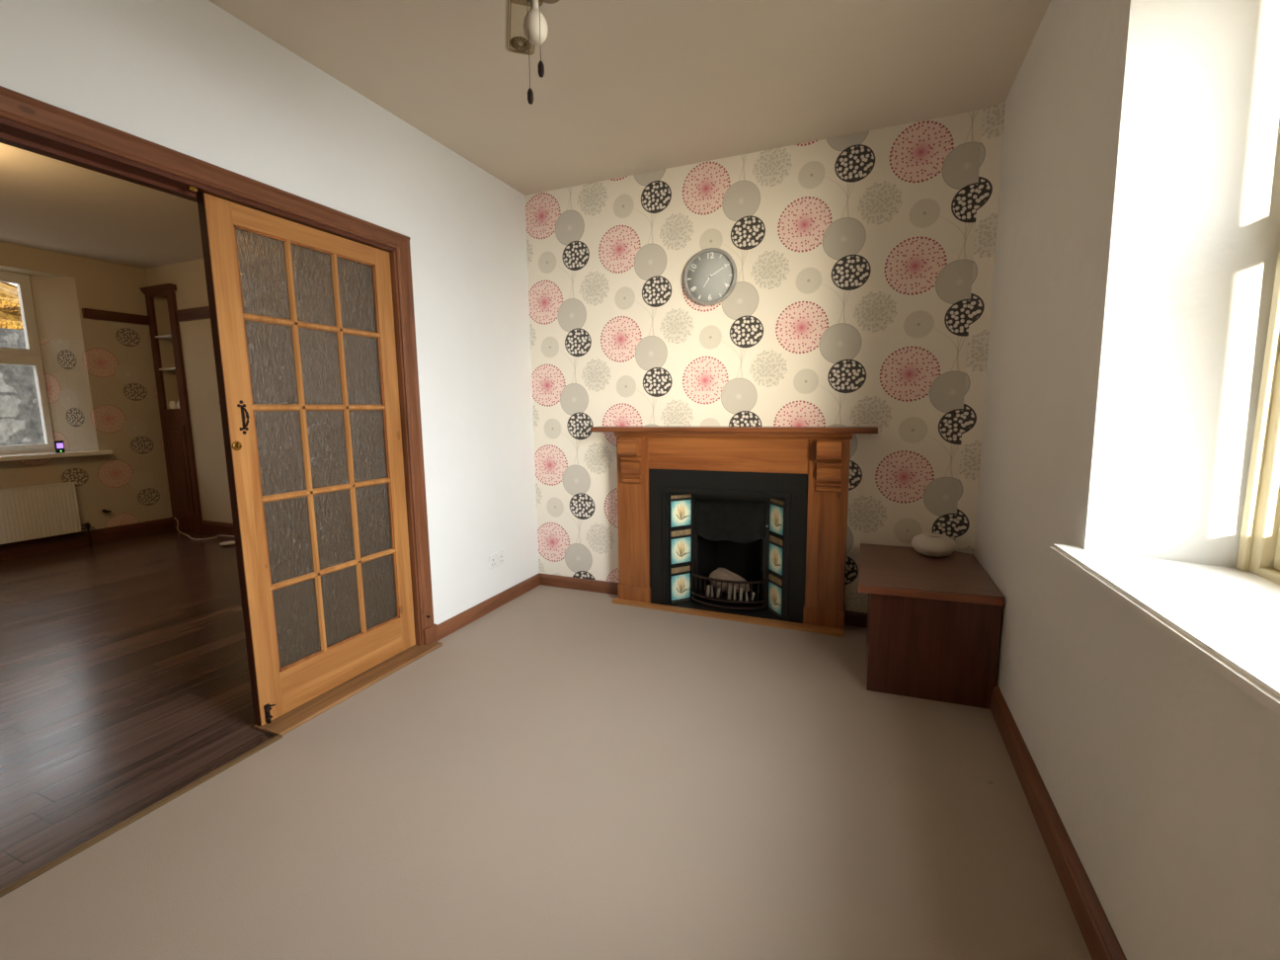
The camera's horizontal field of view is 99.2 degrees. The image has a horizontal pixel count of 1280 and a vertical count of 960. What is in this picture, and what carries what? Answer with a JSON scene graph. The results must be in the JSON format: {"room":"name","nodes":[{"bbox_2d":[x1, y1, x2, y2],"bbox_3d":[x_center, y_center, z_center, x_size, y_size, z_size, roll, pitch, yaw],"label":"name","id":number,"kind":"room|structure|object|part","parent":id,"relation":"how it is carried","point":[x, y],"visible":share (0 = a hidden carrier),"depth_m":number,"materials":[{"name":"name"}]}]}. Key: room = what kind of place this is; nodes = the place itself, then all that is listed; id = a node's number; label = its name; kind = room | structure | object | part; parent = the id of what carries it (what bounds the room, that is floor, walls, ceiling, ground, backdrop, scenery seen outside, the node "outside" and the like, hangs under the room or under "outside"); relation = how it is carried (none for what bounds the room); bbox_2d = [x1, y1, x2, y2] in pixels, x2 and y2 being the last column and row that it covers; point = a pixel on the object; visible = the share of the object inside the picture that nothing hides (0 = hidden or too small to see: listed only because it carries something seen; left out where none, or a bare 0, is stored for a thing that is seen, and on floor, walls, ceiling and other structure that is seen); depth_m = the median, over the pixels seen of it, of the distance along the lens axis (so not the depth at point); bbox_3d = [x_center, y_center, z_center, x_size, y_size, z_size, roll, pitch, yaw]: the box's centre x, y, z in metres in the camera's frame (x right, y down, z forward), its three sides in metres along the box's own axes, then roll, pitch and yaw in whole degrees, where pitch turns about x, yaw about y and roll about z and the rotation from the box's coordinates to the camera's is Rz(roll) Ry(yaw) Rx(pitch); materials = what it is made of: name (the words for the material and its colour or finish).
{"room":"living room","nodes":[
{"label":"living room","id":0,"kind":"room"},
{"bbox_2d":[29,274,98,451],"bbox_3d":[-5.487,-1.079,5.157,0.420,1.615,0.215,2,8,22],"label":"wall","id":1,"kind":"structure","parent":0,"point":[64,363],"depth_m":5.11,"materials":[{"name":"paper"}]},
{"bbox_2d":[0,241,172,544],"bbox_3d":[-6.208,-0.502,3.458,0.420,2.700,5.740,2,8,22],"label":"wall","id":2,"kind":"structure","parent":0,"point":[130,482],"depth_m":5.36,"materials":[{"name":"paper"}]},
{"bbox_2d":[0,481,91,545],"bbox_3d":[-5.576,0.421,4.396,0.107,0.612,1.710,2,8,22],"label":"radiator","id":3,"kind":"object","parent":2,"relation":"attached to","point":[28,513],"visible":1,"depth_m":4.84,"materials":[{"name":"white metal"}]},
{"bbox_2d":[0,270,112,461],"bbox_3d":[-5.593,-0.991,4.631,0.410,1.650,1.400,2,8,22],"label":"window","id":4,"kind":"structure","parent":2,"relation":"in","point":[31,356],"depth_m":4.97,"materials":[{"name":"white plastic"}]},
{"bbox_3d":[-5.678,-1.024,4.796,0.045,1.525,0.585,2,8,22],"label":"opening sash","id":5,"kind":"part","parent":4,"relation":"part of","materials":[{"name":"white plastic"}]},
{"bbox_3d":[-5.788,-1.002,4.602,0.070,1.615,1.080,2,8,22],"label":"frame","id":6,"kind":"part","parent":4,"relation":"part of","materials":[{"name":"white plastic"}]},
{"bbox_3d":[-5.553,-0.191,4.724,0.345,0.038,1.400,2,8,22],"label":"sill","id":7,"kind":"part","parent":4,"relation":"part of","materials":[{"name":"white paint"}]},
{"bbox_2d":[54,440,65,453],"bbox_3d":[-5.335,-0.306,5.008,0.024,0.112,0.060,2,8,22],"label":"screen","id":8,"kind":"object","parent":4,"relation":"on","point":[58,444],"visible":1,"depth_m":5.00,"materials":[{"name":"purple plastic"}]},
{"bbox_2d":[0,517,174,559],"bbox_3d":[-6.046,0.799,3.404,0.022,0.130,5.440,2,8,22],"label":"baseboard","id":9,"kind":"structure","parent":2,"relation":"attached to","point":[57,542],"depth_m":5.17,"materials":[{"name":"brown wood"}]},
{"bbox_2d":[81,308,150,325],"bbox_3d":[-5.126,-1.602,5.370,0.045,0.090,0.540,2,8,22],"label":"trim","id":10,"kind":"structure","parent":2,"relation":"attached to","point":[88,313],"depth_m":5.33,"materials":[{"name":"brown wood"}]},
{"bbox_2d":[0,142,203,268],"bbox_3d":[-4.074,-1.813,2.502,5.150,0.100,6.140,2,8,22],"label":"ceiling","id":11,"kind":"structure","parent":0,"point":[47,203],"depth_m":4.04,"materials":[{"name":"paint"}]},
{"bbox_2d":[145,257,233,523],"bbox_3d":[-2.884,-0.744,5.012,4.730,2.700,0.300,2,8,22],"label":"wall","id":12,"kind":"structure","parent":0,"point":[189,277],"depth_m":5.48,"materials":[{"name":"beige paint"}]},
{"bbox_2d":[174,306,210,321],"bbox_3d":[-2.686,-1.546,4.632,4.120,0.105,0.045,2,8,22],"label":"trim","id":13,"kind":"structure","parent":12,"relation":"attached to","point":[198,313],"depth_m":5.31,"materials":[{"name":"brown wood"}]},
{"bbox_2d":[200,519,234,536],"bbox_3d":[-2.671,0.563,4.926,4.150,0.125,0.022,2,8,22],"label":"baseboard","id":14,"kind":"structure","parent":12,"relation":"attached to","point":[218,527],"depth_m":5.60,"materials":[{"name":"brown wood"}]},
{"bbox_2d":[0,0,538,625],"bbox_3d":[-1.647,-0.279,1.679,0.120,2.615,4.500,2,8,22],"label":"wall","id":15,"kind":"structure","parent":0,"point":[192,78],"depth_m":2.54,"materials":[{"name":"white paint"}]},
{"bbox_2d":[0,85,437,645],"bbox_3d":[-1.686,0.009,1.581,0.166,2.072,2.719,2,8,22],"label":"trim","id":16,"kind":"structure","parent":15,"relation":"attached to","point":[29,123],"depth_m":2.00,"materials":[{"name":"red wood"}]},
{"bbox_2d":[196,192,415,725],"bbox_3d":[-1.355,-0.063,2.369,0.106,1.962,0.794,2,8,22],"label":"door","id":17,"kind":"structure","parent":15,"relation":"in","point":[302,319],"depth_m":2.27,"materials":[{"name":"brown wood"}]},
{"bbox_3d":[-1.454,-0.231,2.009,0.030,0.125,0.033,2,8,22],"label":"pull handle","id":18,"kind":"part","parent":17,"relation":"part of","materials":[{"name":"black metal"}]},
{"bbox_3d":[-1.362,-0.997,2.244,0.036,0.076,0.620,2,8,22],"label":"rail","id":19,"kind":"part","parent":17,"relation":"part of","materials":[{"name":"brown wood"}]},
{"bbox_3d":[-1.352,-0.114,2.360,0.004,1.701,0.612,2,8,22],"label":"patterned glass","id":20,"kind":"part","parent":17,"relation":"part of","materials":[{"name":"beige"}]},
{"bbox_3d":[-1.341,0.820,2.483,0.036,0.179,0.620,2,8,22],"label":"rail","id":21,"kind":"part","parent":17,"relation":"part of","materials":[{"name":"brown wood"}]},
{"bbox_2d":[437,572,540,640],"bbox_3d":[-0.907,0.766,3.407,0.020,0.078,1.030,2,8,22],"label":"baseboard","id":22,"kind":"structure","parent":15,"relation":"attached to","point":[460,620],"depth_m":3.31,"materials":[{"name":"red wood"}]},
{"bbox_2d":[488,550,504,568],"bbox_3d":[-0.895,0.498,3.417,0.012,0.086,0.146,2,8,22],"label":"wall socket","id":23,"kind":"object","parent":15,"relation":"attached to","point":[496,559],"visible":1,"depth_m":3.41,"materials":[{"name":"white plastic"}]},
{"bbox_2d":[0,529,1092,959],"bbox_3d":[-2.641,1.025,2.073,7.546,0.051,5.540,2,8,22],"label":"floor","id":24,"kind":"structure","parent":0,"point":[571,774],"depth_m":1.75,"materials":[{"name":"beige carpet"}]},
{"bbox_2d":[0,734,282,897],"bbox_3d":[-1.862,1.137,0.918,0.023,0.011,2.550,2,8,22],"label":"edging strip","id":25,"kind":"object","parent":24,"relation":"on","point":[40,870],"visible":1,"depth_m":1.65,"materials":[{"name":"brown wood"}]},
{"bbox_2d":[139,283,202,532],"bbox_3d":[-4.766,-0.717,5.739,0.490,2.500,0.330,2,8,22],"label":"tall cabinet","id":26,"kind":"object","parent":24,"relation":"on","point":[176,426],"visible":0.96,"depth_m":5.63,"materials":[{"name":"brown wood"}]},
{"bbox_3d":[-4.830,-1.910,5.461,0.490,0.060,0.070,2,8,22],"label":"cornice","id":27,"kind":"part","parent":26,"relation":"part of","materials":[{"name":"brown wood"}]},
{"bbox_2d":[155,334,171,339],"bbox_3d":[-4.790,-1.476,5.656,0.280,0.018,0.270,2,8,22],"label":"shelf","id":28,"kind":"object","parent":26,"relation":"attached to","point":[157,337],"depth_m":5.56,"materials":[{"name":"white plastic"}]},
{"bbox_2d":[159,367,175,371],"bbox_3d":[-4.786,-1.154,5.698,0.280,0.018,0.270,2,8,22],"label":"shelf","id":29,"kind":"object","parent":26,"relation":"attached to","point":[160,368],"depth_m":5.60,"materials":[{"name":"white plastic"}]},
{"bbox_2d":[168,400,177,408],"bbox_3d":[-4.884,-0.786,5.707,0.072,0.085,0.071,2,8,22],"label":"jar","id":30,"kind":"object","parent":26,"relation":"in","point":[173,404],"visible":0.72,"depth_m":5.68,"materials":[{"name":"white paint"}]},
{"bbox_3d":[-4.824,-0.091,5.701,0.350,0.950,0.018,2,8,22],"label":"door","id":31,"kind":"part","parent":26,"relation":"part of","materials":[{"name":"brown wood"}]},
{"bbox_2d":[173,517,234,539],"bbox_3d":[-4.446,0.504,5.506,1.268,0.131,0.235,2,8,22],"label":"cable","id":32,"kind":"object","parent":24,"relation":"on","point":[174,518],"visible":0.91,"depth_m":5.49,"materials":[{"name":"plastic"}]},
{"bbox_2d":[219,540,235,545],"bbox_3d":[-3.870,0.599,5.157,0.176,0.018,0.176,2,8,22],"label":"saucer","id":33,"kind":"object","parent":24,"relation":"on","point":[231,542],"visible":0.77,"depth_m":5.16,"materials":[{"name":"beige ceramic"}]},
{"bbox_2d":[253,640,442,735],"bbox_3d":[-1.280,0.919,2.510,0.153,0.016,0.875,2,8,22],"label":"board","id":34,"kind":"object","parent":24,"relation":"on","point":[283,724],"visible":0.76,"depth_m":2.39,"materials":[{"name":"brown wood"}]},
{"bbox_2d":[612,598,844,637],"bbox_3d":[0.465,0.804,3.221,1.390,0.020,0.066,2,8,22],"label":"batten","id":35,"kind":"object","parent":24,"relation":"on","point":[826,630],"visible":1,"depth_m":3.16,"materials":[{"name":"brown wood"}]},
{"bbox_2d":[648,468,808,623],"bbox_3d":[0.567,0.354,3.389,0.940,0.866,0.418,2,8,22],"label":"fireplace insert","id":36,"kind":"object","parent":24,"relation":"on","point":[752,525],"visible":0.99,"depth_m":3.28,"materials":[{"name":"black metal"}]},
{"bbox_3d":[0.331,0.641,3.442,0.024,0.263,0.024,2,8,22],"label":"post","id":37,"kind":"part","parent":36,"relation":"part of","materials":[{"name":"brown metal"}]},
{"bbox_2d":[706,584,710,596],"bbox_3d":[0.420,0.684,3.366,0.025,0.071,0.012,2,8,22],"label":"stick","id":38,"kind":"object","parent":36,"relation":"in","point":[708,587],"visible":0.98,"depth_m":3.36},
{"bbox_3d":[0.495,0.433,3.222,0.751,0.754,0.038,2,8,22],"label":"raised moulding","id":39,"kind":"part","parent":36,"relation":"part of","materials":[{"name":"black metal"}]},
{"bbox_3d":[0.521,0.741,3.317,0.468,0.049,0.118,2,8,22],"label":"rail","id":40,"kind":"part","parent":36,"relation":"part of","materials":[{"name":"brown metal"}]},
{"bbox_3d":[0.523,0.602,3.307,0.469,0.018,0.102,2,8,22],"label":"rail","id":41,"kind":"part","parent":36,"relation":"part of","materials":[{"name":"brown metal"}]},
{"bbox_2d":[709,567,750,592],"bbox_3d":[0.558,0.629,3.400,0.265,0.152,0.121,2,8,22],"label":"lump","id":42,"kind":"object","parent":36,"relation":"in","point":[720,573],"visible":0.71,"depth_m":3.36,"materials":[{"name":"grey stone"}]},
{"bbox_2d":[727,585,731,599],"bbox_3d":[0.545,0.683,3.306,0.022,0.086,0.012,2,8,22],"label":"stick","id":43,"kind":"object","parent":36,"relation":"in","point":[730,587],"visible":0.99,"depth_m":3.30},
{"bbox_2d":[694,497,766,543],"bbox_3d":[0.531,0.248,3.291,0.439,0.248,0.066,2,8,22],"label":"hood","id":44,"kind":"object","parent":36,"relation":"attached to","point":[736,520],"depth_m":3.27,"materials":[{"name":"metal"}]},
{"bbox_3d":[0.552,0.420,3.360,0.479,0.742,0.022,2,8,22],"label":"plate","id":45,"kind":"part","parent":36,"relation":"part of","materials":[{"name":"black metal"}]},
{"bbox_2d":[733,585,736,600],"bbox_3d":[0.572,0.682,3.296,0.022,0.090,0.012,2,8,22],"label":"stick","id":46,"kind":"object","parent":36,"relation":"in","point":[735,598],"visible":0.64,"depth_m":3.29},
{"bbox_2d":[739,587,743,600],"bbox_3d":[0.609,0.688,3.283,0.024,0.081,0.012,2,8,22],"label":"stick","id":47,"kind":"object","parent":36,"relation":"in","point":[741,589],"visible":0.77,"depth_m":3.28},
{"bbox_3d":[0.751,0.659,3.269,0.024,0.263,0.024,2,8,22],"label":"post","id":48,"kind":"part","parent":36,"relation":"part of","materials":[{"name":"brown metal"}]},
{"bbox_2d":[590,425,878,629],"bbox_3d":[0.487,0.251,3.200,1.622,1.121,0.219,2,8,22],"label":"fireplace surround","id":49,"kind":"object","parent":24,"relation":"on","point":[823,453],"visible":0.87,"depth_m":3.06,"materials":[{"name":"brown wood"}]},
{"bbox_3d":[0.498,-0.262,3.162,1.368,0.032,0.152,2,8,22],"label":"bed moulding","id":50,"kind":"part","parent":49,"relation":"part of","materials":[{"name":"orange wood"}]},
{"bbox_2d":[590,425,878,433],"bbox_3d":[0.484,-0.291,3.137,1.622,0.031,0.201,2,8,22],"label":"mantel shelf","id":51,"kind":"object","parent":49,"relation":"attached to","point":[604,429],"depth_m":3.04,"materials":[{"name":"brown wood"}]},
{"bbox_2d":[857,543,1004,709],"bbox_3d":[1.321,0.645,2.595,0.535,0.478,0.767,2,8,22],"label":"base cabinet","id":52,"kind":"object","parent":24,"relation":"on","point":[933,624],"visible":0.98,"depth_m":2.29,"materials":[{"name":"brown wood"}]},
{"bbox_3d":[1.139,0.651,2.693,0.020,0.444,0.706,2,8,22],"label":"panel","id":53,"kind":"part","parent":52,"relation":"part of","materials":[{"name":"brown wood"}]},
{"bbox_2d":[911,533,957,557],"bbox_3d":[1.486,0.330,2.756,0.204,0.101,0.204,2,8,22],"label":"ceramic dish","id":54,"kind":"object","parent":52,"relation":"on","point":[927,544],"visible":1,"depth_m":2.69,"materials":[{"name":"white ceramic"}]},
{"bbox_3d":[1.217,0.705,2.280,0.480,0.444,0.043,2,8,22],"label":"panel","id":55,"kind":"part","parent":52,"relation":"part of","materials":[{"name":"brown wood"}]},
{"bbox_2d":[208,0,1050,195],"bbox_3d":[-0.115,-1.587,1.000,3.366,0.120,4.950,2,8,22],"label":"ceiling","id":56,"kind":"structure","parent":0,"point":[626,87],"depth_m":2.24,"materials":[{"name":"paint"}]},
{"bbox_2d":[504,0,559,104],"bbox_3d":[-0.264,-1.245,1.276,0.661,0.626,0.661,4,9,30],"label":"ceiling fan","id":57,"kind":"object","parent":56,"relation":"hanging from","point":[526,28],"visible":1,"depth_m":1.47,"materials":[{"name":"gold metal"}]},
{"bbox_3d":[-0.337,-1.306,1.552,0.090,0.008,0.283,-3,8,-14],"label":"blade","id":58,"kind":"part","parent":57,"relation":"part of","materials":[{"name":"beige wood"}]},
{"bbox_3d":[-0.265,-1.103,1.328,0.002,0.263,0.036,-6,9,-36],"label":"pull cord","id":59,"kind":"part","parent":57,"relation":"part of","materials":[{"name":"brown metal"}]},
{"bbox_3d":[-0.261,-1.145,1.359,0.061,0.100,0.061,2,8,22],"label":"light bulb","id":60,"kind":"part","parent":57,"relation":"part of","materials":[{"name":"white glass"}]},
{"bbox_3d":[-0.247,-1.117,1.305,0.021,0.219,0.002,6,10,40],"label":"pull cord","id":61,"kind":"part","parent":57,"relation":"part of","materials":[{"name":"brown metal"}]},
{"bbox_2d":[524,108,983,613],"bbox_3d":[0.453,-0.527,3.392,2.685,2.615,0.300,2,8,22],"label":"wall","id":62,"kind":"structure","parent":0,"point":[848,304],"depth_m":3.04,"materials":[{"name":"paper"}]},
{"bbox_2d":[539,572,619,595],"bbox_3d":[-0.405,0.716,3.743,0.690,0.078,0.020,2,8,22],"label":"baseboard","id":63,"kind":"structure","parent":62,"relation":"attached to","point":[603,587],"depth_m":3.74,"materials":[{"name":"red wood"}]},
{"bbox_2d":[683,247,737,305],"bbox_3d":[0.403,-1.170,3.137,0.316,0.316,0.040,2,8,22],"label":"wall clock","id":64,"kind":"object","parent":62,"relation":"attached to","point":[710,276],"visible":1,"depth_m":3.13,"materials":[{"name":"silver metal"}]},
{"bbox_2d":[844,610,867,627],"bbox_3d":[1.417,0.793,2.995,0.570,0.078,0.020,2,8,22],"label":"baseboard","id":65,"kind":"structure","parent":62,"relation":"attached to","point":[853,618],"depth_m":3.07,"materials":[{"name":"brown wood"}]},
{"bbox_2d":[955,100,1005,554],"bbox_3d":[1.724,-0.471,2.848,0.081,2.615,0.342,2,8,22],"label":"wall","id":66,"kind":"structure","parent":0,"point":[993,116],"depth_m":2.67,"materials":[{"name":"paper"}]},
{"bbox_2d":[973,0,1279,959],"bbox_3d":[1.075,-0.178,0.670,0.394,2.615,4.900,2,8,22],"label":"wall","id":67,"kind":"structure","parent":0,"point":[1138,237],"depth_m":1.28,"materials":[{"name":"white paint"}]},
{"bbox_2d":[990,685,1126,959],"bbox_3d":[0.721,1.117,0.488,0.022,0.104,3.775,2,8,22],"label":"baseboard","id":68,"kind":"structure","parent":67,"relation":"attached to","point":[1100,939],"depth_m":1.44,"materials":[{"name":"red wood"}]},
{"bbox_2d":[1049,243,1279,716],"bbox_3d":[1.044,-0.462,0.647,0.456,1.534,1.406,2,8,22],"label":"window","id":69,"kind":"structure","parent":67,"relation":"in","point":[1228,618],"depth_m":1.14,"materials":[{"name":"white paint"}]},
{"bbox_3d":[1.002,0.281,0.766,0.346,0.030,1.406,2,8,22],"label":"sill","id":70,"kind":"part","parent":69,"relation":"part of","materials":[{"name":"white paint"}]},
{"bbox_3d":[1.193,-0.460,0.598,0.142,1.530,1.129,2,8,22],"label":"frame","id":71,"kind":"part","parent":69,"relation":"part of","materials":[{"name":"beige paint"}]},
{"bbox_3d":[1.180,-0.128,0.649,0.040,0.770,1.015,2,8,22],"label":"sash","id":72,"kind":"part","parent":69,"relation":"part of","materials":[{"name":"beige paint"}]},
{"label":"outside","id":73,"kind":"structure","parent":0,"visible":0},
{"bbox_3d":[-0.714,1.236,3.953,80.000,0.200,80.000,2,8,22],"label":"ground","id":74,"kind":"structure","parent":73,"visible":0},
{"bbox_2d":[0,281,23,329],"bbox_3d":[-10.003,-2.254,6.251,1.232,1.833,16.000,2,8,22],"label":"hedge","id":75,"kind":"object","parent":74,"relation":"on","point":[10,309],"visible":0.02,"depth_m":7.69,"materials":[{"name":"yellow plant"}]},
{"bbox_2d":[0,327,44,445],"bbox_3d":[-9.258,-0.306,5.114,0.400,2.750,20.000,2,8,22],"label":"wall","id":76,"kind":"structure","parent":74,"relation":"on","point":[20,413],"depth_m":7.16,"materials":[{"name":"stone"}]}
]}

